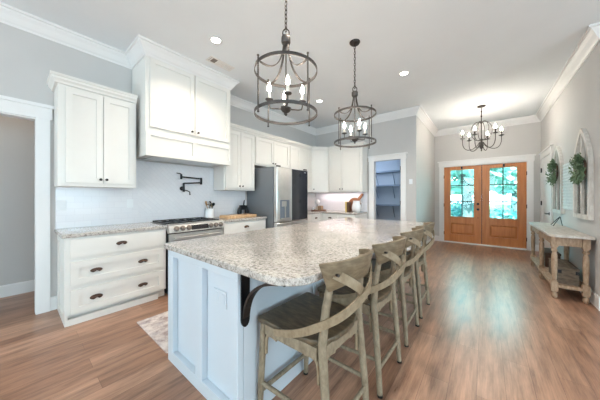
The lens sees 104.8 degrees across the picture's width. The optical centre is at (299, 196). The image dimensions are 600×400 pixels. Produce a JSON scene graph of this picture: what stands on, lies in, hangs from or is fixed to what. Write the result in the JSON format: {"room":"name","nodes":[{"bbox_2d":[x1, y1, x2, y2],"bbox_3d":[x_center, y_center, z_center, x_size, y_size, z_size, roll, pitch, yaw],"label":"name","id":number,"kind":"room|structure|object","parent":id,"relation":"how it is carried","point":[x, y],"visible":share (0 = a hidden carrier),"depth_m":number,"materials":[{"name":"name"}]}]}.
{"room":"kitchen","nodes":[
{"label":"kitchen","id":0,"kind":"room"},
{"bbox_2d":[0,116,34,285],"bbox_3d":[-3.819,-0.320,2.309,0.955,3.200,7.200,0,0,39],"label":"wall","id":1,"kind":"structure","parent":0,"point":[17,136],"depth_m":3.03,"materials":[{"name":"grey paint"}]},
{"bbox_2d":[0,280,34,297],"bbox_3d":[-4.359,1.204,2.230,0.014,0.152,6.000,0,0,39],"label":"baseboard","id":2,"kind":"structure","parent":1,"relation":"attached to","point":[7,290],"depth_m":3.03,"materials":[{"name":"white paint"}]},
{"bbox_2d":[0,22,315,296],"bbox_3d":[-2.585,-0.320,2.983,0.120,3.200,9.800,0,0,39],"label":"wall","id":3,"kind":"structure","parent":0,"point":[27,59],"depth_m":2.62,"materials":[{"name":"grey paint"}]},
{"bbox_2d":[0,95,54,314],"bbox_3d":[-3.304,0.130,2.055,0.165,2.300,1.532,0,0,39],"label":"trim","id":4,"kind":"structure","parent":3,"relation":"attached to","point":[40,113],"depth_m":2.53,"materials":[{"name":"white paint"}]},
{"bbox_2d":[50,296,56,310],"bbox_3d":[-2.793,1.204,2.619,0.014,0.152,0.053,0,0,39],"label":"baseboard","id":5,"kind":"structure","parent":3,"relation":"attached to","point":[53,300],"depth_m":2.61,"materials":[{"name":"white paint"}]},
{"bbox_2d":[47,70,137,187],"bbox_3d":[-2.446,-0.701,2.755,0.384,1.171,0.756,0,0,39],"label":"upper cabinet","id":6,"kind":"object","parent":3,"relation":"attached to","point":[95,124],"visible":1,"depth_m":2.62,"materials":[{"name":"beige paint"}]},
{"bbox_2d":[132,160,213,214],"bbox_3d":[-1.942,-0.130,3.676,0.011,0.760,1.226,0,0,39],"label":"trim","id":7,"kind":"structure","parent":3,"relation":"attached to","point":[134,190],"depth_m":3.25,"materials":[{"name":"white tile"}]},
{"bbox_2d":[138,161,209,213],"bbox_3d":[-1.945,-0.138,3.675,0.008,0.745,1.080,0,0,39],"label":"tile","id":8,"kind":"structure","parent":3,"relation":"attached to","point":[159,184],"depth_m":3.59,"materials":[{"name":"white tile"}]},
{"bbox_2d":[177,173,201,194],"bbox_3d":[-1.805,-0.203,3.762,0.101,0.348,0.423,0,0,39],"label":"pot filler","id":9,"kind":"object","parent":8,"relation":"attached to","point":[182,188],"visible":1,"depth_m":3.72,"materials":[{"name":"black metal"}]},
{"bbox_2d":[132,55,230,167],"bbox_3d":[-1.717,-1.142,3.495,0.565,1.244,1.225,0,0,39],"label":"range hood","id":10,"kind":"object","parent":3,"relation":"attached to","point":[182,117],"visible":0.99,"depth_m":3.19,"materials":[{"name":"beige paint"}]},
{"bbox_2d":[143,156,220,166],"bbox_3d":[-1.746,-0.533,3.518,0.415,0.014,0.985,0,0,39],"label":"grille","id":11,"kind":"object","parent":10,"relation":"attached to","point":[152,158],"depth_m":3.43,"materials":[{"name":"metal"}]},
{"bbox_2d":[55,187,366,228],"bbox_3d":[-0.567,0.123,4.156,1.550,0.483,5.160,0,0,39],"label":"wall tile","id":12,"kind":"structure","parent":3,"relation":"attached to","point":[85,207],"depth_m":3.06,"materials":[{"name":"white tile"}]},
{"bbox_2d":[56,200,65,209],"bbox_3d":[-2.751,0.095,2.661,0.009,0.115,0.085,0,0,39],"label":"light switch","id":13,"kind":"object","parent":12,"relation":"attached to","point":[60,204],"visible":1,"depth_m":2.66,"materials":[{"name":"white plastic"}]},
{"bbox_2d":[127,199,132,207],"bbox_3d":[-2.337,0.090,3.175,0.009,0.115,0.075,0,0,39],"label":"power outlet","id":14,"kind":"object","parent":12,"relation":"attached to","point":[129,201],"visible":1,"depth_m":3.17,"materials":[{"name":"white plastic"}]},
{"bbox_2d":[214,129,254,190],"bbox_3d":[-1.199,-0.665,4.304,0.374,1.090,0.673,0,0,39],"label":"upper cabinet","id":15,"kind":"object","parent":3,"relation":"attached to","point":[240,175],"visible":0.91,"depth_m":4.18,"materials":[{"name":"beige paint"}]},
{"bbox_2d":[255,136,288,167],"bbox_3d":[-0.670,-0.915,4.960,0.374,0.590,1.000,0,0,39],"label":"upper cabinet","id":16,"kind":"object","parent":3,"relation":"attached to","point":[268,153],"visible":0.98,"depth_m":4.80,"materials":[{"name":"beige paint"}]},
{"bbox_2d":[289,145,310,191],"bbox_3d":[-0.093,-0.665,5.676,0.374,1.090,0.830,0,0,39],"label":"upper cabinet","id":17,"kind":"object","parent":3,"relation":"attached to","point":[299,158],"visible":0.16,"depth_m":5.58,"materials":[{"name":"beige paint"}]},
{"bbox_2d":[307,150,331,192],"bbox_3d":[0.485,-0.665,6.180,0.623,1.090,0.666,0,0,39],"label":"upper cabinet","id":18,"kind":"object","parent":3,"relation":"attached to","point":[319,159],"visible":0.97,"depth_m":5.96,"materials":[{"name":"beige paint"}]},
{"bbox_2d":[0,0,599,129],"bbox_3d":[1.488,-1.970,1.208,11.200,0.100,12.150,0,0,39],"label":"ceiling","id":19,"kind":"structure","parent":0,"point":[459,56],"depth_m":2.84,"materials":[{"name":"paint"}]},
{"bbox_2d":[209,36,221,44],"bbox_3d":[-1.028,-1.916,2.827,0.148,0.007,0.148,0,0,39],"label":"recessed light","id":20,"kind":"object","parent":19,"relation":"in","point":[214,39],"visible":1,"depth_m":2.82,"materials":[{"name":"white paint"}]},
{"bbox_2d":[206,56,234,70],"bbox_3d":[-1.143,-1.916,3.330,0.150,0.008,0.380,0,0,39],"label":"ceiling vent","id":21,"kind":"object","parent":19,"relation":"in","point":[211,59],"visible":1,"depth_m":3.31,"materials":[{"name":"white metal"}]},
{"bbox_2d":[254,0,316,126],"bbox_3d":[-0.114,-1.273,1.882,0.510,1.294,0.510,0,0,-21],"label":"lantern pendant","id":22,"kind":"object","parent":19,"relation":"hanging from","point":[285,39],"visible":1,"depth_m":1.85,"materials":[{"name":"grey metal"}]},
{"bbox_2d":[334,39,375,149],"bbox_3d":[0.680,-1.273,2.866,0.510,1.294,0.510,0,0,39],"label":"lantern pendant","id":23,"kind":"object","parent":19,"relation":"hanging from","point":[354,42],"visible":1,"depth_m":2.85,"materials":[{"name":"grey metal"}]},
{"bbox_2d":[399,70,408,75],"bbox_3d":[1.613,-1.916,3.581,0.148,0.007,0.148,0,0,39],"label":"recessed light","id":24,"kind":"object","parent":19,"relation":"in","point":[403,73],"visible":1,"depth_m":3.58,"materials":[{"name":"white paint"}]},
{"bbox_2d":[461,105,504,151],"bbox_3d":[3.829,-1.440,4.877,0.742,0.960,0.721,0,0,39],"label":"chandelier","id":25,"kind":"object","parent":19,"relation":"hanging from","point":[481,143],"visible":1,"depth_m":4.85,"materials":[{"name":"brown metal"}]},
{"bbox_2d":[0,241,599,399],"bbox_3d":[1.488,1.310,1.208,11.200,0.060,12.150,0,0,39],"label":"floor","id":26,"kind":"structure","parent":0,"point":[490,328],"depth_m":1.94,"materials":[{"name":"brown wood"}]},
{"bbox_2d":[57,229,165,327],"bbox_3d":[-2.235,0.844,2.795,0.655,0.873,0.919,0,0,39],"label":"base cabinet","id":27,"kind":"object","parent":26,"relation":"on","point":[98,275],"visible":1,"depth_m":2.53,"materials":[{"name":"beige paint"}]},
{"bbox_2d":[54,222,166,238],"bbox_3d":[-2.246,0.385,2.791,0.631,0.040,0.950,0,0,39],"label":"countertop","id":28,"kind":"structure","parent":27,"relation":"on","point":[63,233],"depth_m":2.62,"materials":[{"name":"stone"}]},
{"bbox_2d":[137,311,167,352],"bbox_3d":[-0.755,1.275,2.879,0.730,0.008,1.965,0,0,39],"label":"runner rug","id":29,"kind":"object","parent":26,"relation":"on","point":[156,327],"visible":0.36,"depth_m":2.23,"materials":[{"name":"beige fabric"}]},
{"bbox_2d":[151,217,224,293],"bbox_3d":[-1.657,0.811,3.442,0.709,0.938,0.794,0,0,39],"label":"range","id":30,"kind":"object","parent":26,"relation":"on","point":[182,229],"visible":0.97,"depth_m":3.20,"materials":[{"name":"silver metal"}]},
{"bbox_2d":[151,219,203,224],"bbox_3d":[-1.711,0.373,3.485,0.570,0.012,0.782,0,0,39],"label":"cooktop","id":31,"kind":"object","parent":30,"relation":"in","point":[171,221],"depth_m":3.32,"materials":[{"name":"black metal"}]},
{"bbox_2d":[164,228,222,293],"bbox_3d":[-1.658,0.830,3.442,0.707,0.900,0.782,0,0,39],"label":"oven","id":32,"kind":"object","parent":30,"relation":"in","point":[172,234],"depth_m":3.09,"materials":[{"name":"silver glass"}]},
{"bbox_2d":[223,219,265,234],"bbox_3d":[-1.147,0.844,4.141,0.659,0.873,0.916,0,0,39],"label":"base cabinet","id":33,"kind":"object","parent":26,"relation":"on","point":[249,225],"visible":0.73,"depth_m":3.90,"materials":[{"name":"beige paint"}]},
{"bbox_2d":[214,216,266,222],"bbox_3d":[-1.153,0.385,4.146,0.631,0.040,0.928,0,0,39],"label":"countertop","id":34,"kind":"structure","parent":33,"relation":"on","point":[257,217],"depth_m":3.90,"materials":[{"name":"stone"}]},
{"bbox_2d":[205,208,213,217],"bbox_3d":[-1.563,0.281,3.991,0.160,0.166,0.160,0,0,39],"label":"utensil crock","id":35,"kind":"object","parent":34,"relation":"on","point":[209,213],"visible":0.94,"depth_m":3.93,"materials":[{"name":"white ceramic"}]},
{"bbox_2d":[220,214,256,218],"bbox_3d":[-1.091,0.341,4.111,0.280,0.046,0.590,0,0,39],"label":"cutting board","id":36,"kind":"object","parent":34,"relation":"on","point":[233,216],"visible":0.98,"depth_m":3.96,"materials":[{"name":"brown wood"}]},
{"bbox_2d":[237,200,248,213],"bbox_3d":[-1.110,0.212,4.518,0.088,0.308,0.264,0,0,39],"label":"gadget","id":37,"kind":"object","parent":34,"relation":"on","point":[241,207],"visible":0.89,"depth_m":4.50,"materials":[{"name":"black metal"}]},
{"bbox_2d":[168,250,375,399],"bbox_3d":[0.223,0.843,2.676,0.902,0.874,2.915,0,0,39],"label":"kitchen island","id":38,"kind":"object","parent":26,"relation":"on","point":[208,343],"visible":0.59,"depth_m":1.50,"materials":[{"name":"white paint"}]},
{"bbox_2d":[214,287,226,309],"bbox_3d":[-0.493,0.625,1.425,0.135,0.100,0.009,0,0,39],"label":"power outlet","id":39,"kind":"object","parent":38,"relation":"attached to","point":[220,297],"visible":1,"depth_m":1.42,"materials":[{"name":"white paint"}]},
{"bbox_2d":[215,291,217,302],"bbox_3d":[-0.521,0.625,1.443,0.032,0.064,0.003,0,0,39],"label":"socket","id":40,"kind":"object","parent":39,"relation":"attached to","point":[216,292],"depth_m":1.44,"materials":[{"name":"white paint"}]},
{"bbox_2d":[221,294,223,305],"bbox_3d":[-0.469,0.625,1.401,0.032,0.064,0.003,0,0,39],"label":"socket","id":41,"kind":"object","parent":39,"relation":"attached to","point":[222,295],"depth_m":1.40,"materials":[{"name":"white paint"}]},
{"bbox_2d":[241,275,285,326],"bbox_3d":[-0.182,0.566,1.192,0.329,0.318,0.057,0,0,39],"label":"bracket","id":42,"kind":"object","parent":38,"relation":"attached to","point":[247,297],"visible":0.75,"depth_m":1.27,"materials":[{"name":"black metal"}]},
{"bbox_2d":[164,217,425,286],"bbox_3d":[0.391,0.385,2.564,1.360,0.040,3.007,0,0,39],"label":"island countertop","id":43,"kind":"structure","parent":38,"relation":"on","point":[289,255],"depth_m":1.67,"materials":[{"name":"stone"}]},
{"bbox_2d":[247,165,306,227],"bbox_3d":[-0.446,0.350,4.800,0.870,1.860,0.937,0,0,39],"label":"refrigerator","id":44,"kind":"object","parent":26,"relation":"on","point":[279,195],"visible":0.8,"depth_m":4.43,"materials":[{"name":"metal"}]},
{"bbox_2d":[306,213,320,222],"bbox_3d":[0.030,0.844,5.602,0.659,0.873,0.840,0,0,39],"label":"base cabinet","id":45,"kind":"object","parent":26,"relation":"on","point":[310,217],"visible":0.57,"depth_m":5.49,"materials":[{"name":"beige paint"}]},
{"bbox_2d":[307,210,366,214],"bbox_3d":[0.580,0.385,5.571,1.541,0.040,1.501,0,0,39],"label":"countertop","id":46,"kind":"structure","parent":45,"relation":"on","point":[308,211],"depth_m":5.53,"materials":[{"name":"stone"}]},
{"bbox_2d":[347,202,350,211],"bbox_3d":[1.212,0.246,5.709,0.049,0.235,0.150,0,0,39],"label":"cookbook","id":47,"kind":"object","parent":46,"relation":"on","point":[348,203],"visible":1,"depth_m":5.66,"materials":[{"name":"brown paper"}]},
{"bbox_2d":[349,193,363,210],"bbox_3d":[1.392,0.138,5.796,0.395,0.447,0.065,0,0,36],"label":"paddle board","id":48,"kind":"object","parent":46,"relation":"on","point":[362,194],"visible":0.5,"depth_m":5.80,"materials":[{"name":"brown wood"}]},
{"bbox_2d":[352,201,362,211],"bbox_3d":[1.375,0.229,5.618,0.230,0.270,0.241,0,0,-9],"label":"pitcher","id":49,"kind":"object","parent":46,"relation":"on","point":[356,206],"visible":1,"depth_m":5.54,"materials":[{"name":"white ceramic"}]},
{"bbox_3d":[0.490,0.349,6.105,0.420,0.030,0.420,0,0,39],"label":"wooden tray","id":50,"kind":"object","parent":46,"relation":"on","visible":0},
{"bbox_2d":[315,199,319,209],"bbox_3d":[0.464,0.204,6.152,0.140,0.290,0.140,0,0,39],"label":"flower vase","id":51,"kind":"object","parent":50,"relation":"on","point":[317,201],"visible":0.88,"depth_m":6.11,"materials":[{"name":"white ceramic"}]},
{"bbox_2d":[257,249,372,399],"bbox_3d":[0.113,0.781,1.333,0.590,1.000,0.496,0,0,41],"label":"counter stool","id":52,"kind":"object","parent":26,"relation":"on","point":[307,321],"visible":1,"depth_m":1.22,"materials":[{"name":"brown wood"}]},
{"bbox_2d":[322,213,366,219],"bbox_3d":[1.085,0.844,5.711,0.910,0.873,0.659,0,0,39],"label":"base cabinet","id":53,"kind":"object","parent":26,"relation":"on","point":[325,216],"visible":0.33,"depth_m":5.52,"materials":[{"name":"beige paint"}]},
{"bbox_2d":[317,236,406,398],"bbox_3d":[0.489,0.781,1.763,0.590,1.000,0.496,0,0,40],"label":"counter stool","id":54,"kind":"object","parent":26,"relation":"on","point":[381,293],"visible":0.7,"depth_m":1.54,"materials":[{"name":"brown wood"}]},
{"bbox_2d":[354,227,424,347],"bbox_3d":[0.884,0.781,2.261,0.590,1.000,0.496,0,0,39],"label":"counter stool","id":55,"kind":"object","parent":26,"relation":"on","point":[415,236],"visible":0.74,"depth_m":2.05,"materials":[{"name":"brown wood"}]},
{"bbox_2d":[389,222,434,318],"bbox_3d":[1.248,0.781,2.719,0.590,1.000,0.496,0,0,39],"label":"counter stool","id":56,"kind":"object","parent":26,"relation":"on","point":[429,226],"visible":0.56,"depth_m":2.50,"materials":[{"name":"brown wood"}]},
{"bbox_2d":[529,222,594,303],"bbox_3d":[3.865,0.875,3.519,0.370,0.810,1.870,0,0,39],"label":"console table","id":57,"kind":"object","parent":26,"relation":"on","point":[557,235],"visible":0.94,"depth_m":2.92,"materials":[{"name":"brown wood"}]},
{"bbox_2d":[544,248,560,266],"bbox_3d":[4.064,0.985,3.762,0.177,0.229,0.492,0,0,39],"label":"storage chest","id":58,"kind":"object","parent":57,"relation":"on","point":[547,251],"visible":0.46,"depth_m":3.62,"materials":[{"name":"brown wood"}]},
{"bbox_2d":[531,257,582,291],"bbox_3d":[3.864,1.117,3.516,0.315,0.035,1.775,0,0,39],"label":"shelf","id":59,"kind":"object","parent":57,"relation":"attached to","point":[544,270],"depth_m":2.97,"materials":[{"name":"brown wood"}]},
{"bbox_2d":[548,258,579,285],"bbox_3d":[3.536,0.995,3.109,0.184,0.208,0.572,0,0,39],"label":"wooden crate","id":60,"kind":"object","parent":57,"relation":"on","point":[568,273],"visible":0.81,"depth_m":2.91,"materials":[{"name":"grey wood"}]},
{"bbox_2d":[316,117,409,247],"bbox_3d":[1.470,-0.320,5.906,2.525,3.200,0.120,0,0,39],"label":"wall","id":61,"kind":"structure","parent":0,"point":[392,136],"depth_m":5.40,"materials":[{"name":"grey paint"}]},
{"bbox_2d":[329,147,367,191],"bbox_3d":[1.184,-0.665,5.806,0.921,1.090,0.370,0,0,39],"label":"upper cabinet","id":62,"kind":"object","parent":61,"relation":"attached to","point":[348,167],"visible":0.98,"depth_m":5.63,"materials":[{"name":"beige paint"}]},
{"bbox_2d":[230,123,368,150],"bbox_3d":[0.004,-1.240,5.181,3.449,0.091,1.077,0,0,-27],"label":"trim","id":63,"kind":"structure","parent":62,"relation":"attached to","point":[233,126],"depth_m":5.11,"materials":[{"name":"beige paint"}]},
{"bbox_2d":[367,152,407,220],"bbox_3d":[2.041,0.147,5.415,0.920,2.265,0.168,0,0,39],"label":"trim","id":64,"kind":"structure","parent":61,"relation":"attached to","point":[372,165],"depth_m":5.43,"materials":[{"name":"white paint"}]},
{"bbox_2d":[376,159,400,220],"bbox_3d":[2.200,-0.070,6.114,1.650,2.700,1.120,0,0,39],"label":"wall","id":65,"kind":"structure","parent":0,"point":[385,194],"depth_m":6.48,"materials":[{"name":"paint"}]},
{"bbox_2d":[376,204,400,216],"bbox_3d":[2.413,0.385,6.300,1.543,0.362,0.358,0,0,39],"label":"shelf","id":66,"kind":"object","parent":65,"relation":"attached to","point":[392,205],"visible":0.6,"depth_m":6.27,"materials":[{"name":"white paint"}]},
{"bbox_2d":[376,184,400,197],"bbox_3d":[2.413,-0.140,6.300,1.543,0.362,0.358,0,0,39],"label":"shelf","id":67,"kind":"object","parent":65,"relation":"attached to","point":[398,184],"visible":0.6,"depth_m":6.23,"materials":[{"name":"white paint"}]},
{"bbox_2d":[376,170,400,184],"bbox_3d":[2.413,-0.515,6.300,1.543,0.362,0.358,0,0,39],"label":"shelf","id":68,"kind":"object","parent":65,"relation":"attached to","point":[391,171],"visible":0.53,"depth_m":6.26,"materials":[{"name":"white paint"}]},
{"bbox_2d":[410,115,434,247],"bbox_3d":[3.184,-0.320,5.924,0.120,3.200,2.300,0,0,39],"label":"wall","id":69,"kind":"structure","parent":0,"point":[422,141],"depth_m":5.41,"materials":[{"name":"grey paint"}]},
{"bbox_2d":[407,235,438,249],"bbox_3d":[3.198,1.204,5.904,0.206,0.152,2.326,0,0,42],"label":"baseboard","id":70,"kind":"structure","parent":69,"relation":"attached to","point":[436,236],"depth_m":6.24,"materials":[{"name":"white paint"}]},
{"bbox_2d":[435,122,540,244],"bbox_3d":[4.845,-0.320,6.152,2.420,3.200,0.140,0,0,39],"label":"wall","id":71,"kind":"structure","parent":0,"point":[523,139],"depth_m":5.90,"materials":[{"name":"grey paint"}]},
{"bbox_2d":[0,2,599,136],"bbox_3d":[0.621,-1.842,3.016,12.566,0.154,7.302,0,0,-2],"label":"trim","id":72,"kind":"structure","parent":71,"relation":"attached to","point":[141,46],"depth_m":3.13,"materials":[{"name":"white paint"}]},
{"bbox_2d":[437,154,535,250],"bbox_3d":[4.821,0.133,6.126,2.015,2.295,0.210,0,0,39],"label":"door","id":73,"kind":"structure","parent":71,"relation":"in","point":[480,229],"depth_m":6.04,"materials":[{"name":"brown wood"}]},
{"bbox_2d":[541,41,599,295],"bbox_3d":[4.560,-0.320,3.966,0.120,3.200,3.620,0,0,39],"label":"wall","id":74,"kind":"structure","parent":0,"point":[577,107],"depth_m":3.12,"materials":[{"name":"grey paint"}]},
{"bbox_2d":[538,144,552,247],"bbox_3d":[5.199,0.138,4.915,0.076,2.285,1.220,0,0,39],"label":"door","id":75,"kind":"structure","parent":74,"relation":"in","point":[546,214],"depth_m":4.93,"materials":[{"name":"white paint"}]},
{"bbox_2d":[545,159,557,186],"bbox_3d":[4.414,-0.428,4.077,0.142,0.512,0.477,0,0,39],"label":"wreath","id":76,"kind":"object","parent":74,"relation":"attached to","point":[552,165],"visible":1,"depth_m":4.00,"materials":[{"name":"green plant"}]},
{"bbox_2d":[552,146,563,213],"bbox_3d":[4.528,-0.309,4.057,0.041,1.178,0.650,0,0,39],"label":"arched frame","id":77,"kind":"object","parent":74,"relation":"attached to","point":[558,156],"visible":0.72,"depth_m":4.04,"materials":[{"name":"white wood"}]},
{"bbox_2d":[563,162,572,209],"bbox_3d":[4.112,-0.165,3.531,0.023,0.720,0.610,0,0,39],"label":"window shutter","id":78,"kind":"object","parent":74,"relation":"attached to","point":[567,185],"visible":0.72,"depth_m":3.55,"materials":[{"name":"white wood"}]},
{"bbox_2d":[568,152,586,184],"bbox_3d":[3.485,-0.357,2.915,0.131,0.420,0.427,0,0,39],"label":"wreath","id":79,"kind":"object","parent":74,"relation":"attached to","point":[578,160],"visible":1,"depth_m":2.87,"materials":[{"name":"green plant"}]},
{"bbox_2d":[573,128,593,219],"bbox_3d":[3.690,-0.309,3.017,0.041,1.178,0.650,0,0,39],"label":"arched frame","id":80,"kind":"object","parent":74,"relation":"attached to","point":[583,193],"visible":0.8,"depth_m":2.95,"materials":[{"name":"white wood"}]},
{"bbox_2d":[579,279,599,310],"bbox_3d":[5.936,1.204,2.052,4.694,0.152,2.394,0,0,39],"label":"baseboard","id":81,"kind":"structure","parent":74,"relation":"attached to","point":[595,299],"depth_m":2.68,"materials":[{"name":"white paint"}]},
{"label":"outside","id":82,"kind":"structure","parent":0,"visible":0},
{"bbox_2d":[451,204,510,218],"bbox_3d":[21.938,1.580,27.207,80.000,0.200,50.100,0,0,39],"label":"lawn","id":83,"kind":"structure","parent":82,"point":[492,206],"depth_m":35.61,"materials":[{"name":"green plant"}]},
{"bbox_2d":[451,198,495,216],"bbox_3d":[9.281,0.619,12.945,2.822,1.717,3.647,0,0,41],"label":"shrub","id":84,"kind":"object","parent":83,"relation":"on","point":[456,210],"visible":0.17,"depth_m":12.83,"materials":[{"name":"green plant"}]},
{"bbox_2d":[451,167,516,216],"bbox_3d":[7.548,-1.939,10.568,5.583,6.836,4.685,0,0,27],"label":"tree","id":85,"kind":"object","parent":83,"relation":"on","point":[510,173],"visible":0.06,"depth_m":10.07,"materials":[{"name":"green plant"}]},
{"bbox_2d":[463,190,516,218],"bbox_3d":[7.932,0.619,8.473,3.647,1.717,2.822,0,0,25],"label":"shrub","id":86,"kind":"object","parent":83,"relation":"on","point":[496,213],"visible":0.09,"depth_m":8.59,"materials":[{"name":"green plant"}]},
{"bbox_2d":[490,176,516,212],"bbox_3d":[15.268,-1.939,16.310,4.685,6.836,5.583,0,0,3],"label":"tree","id":87,"kind":"object","parent":83,"relation":"on","point":[513,188],"visible":0.02,"depth_m":16.17,"materials":[{"name":"green plant"}]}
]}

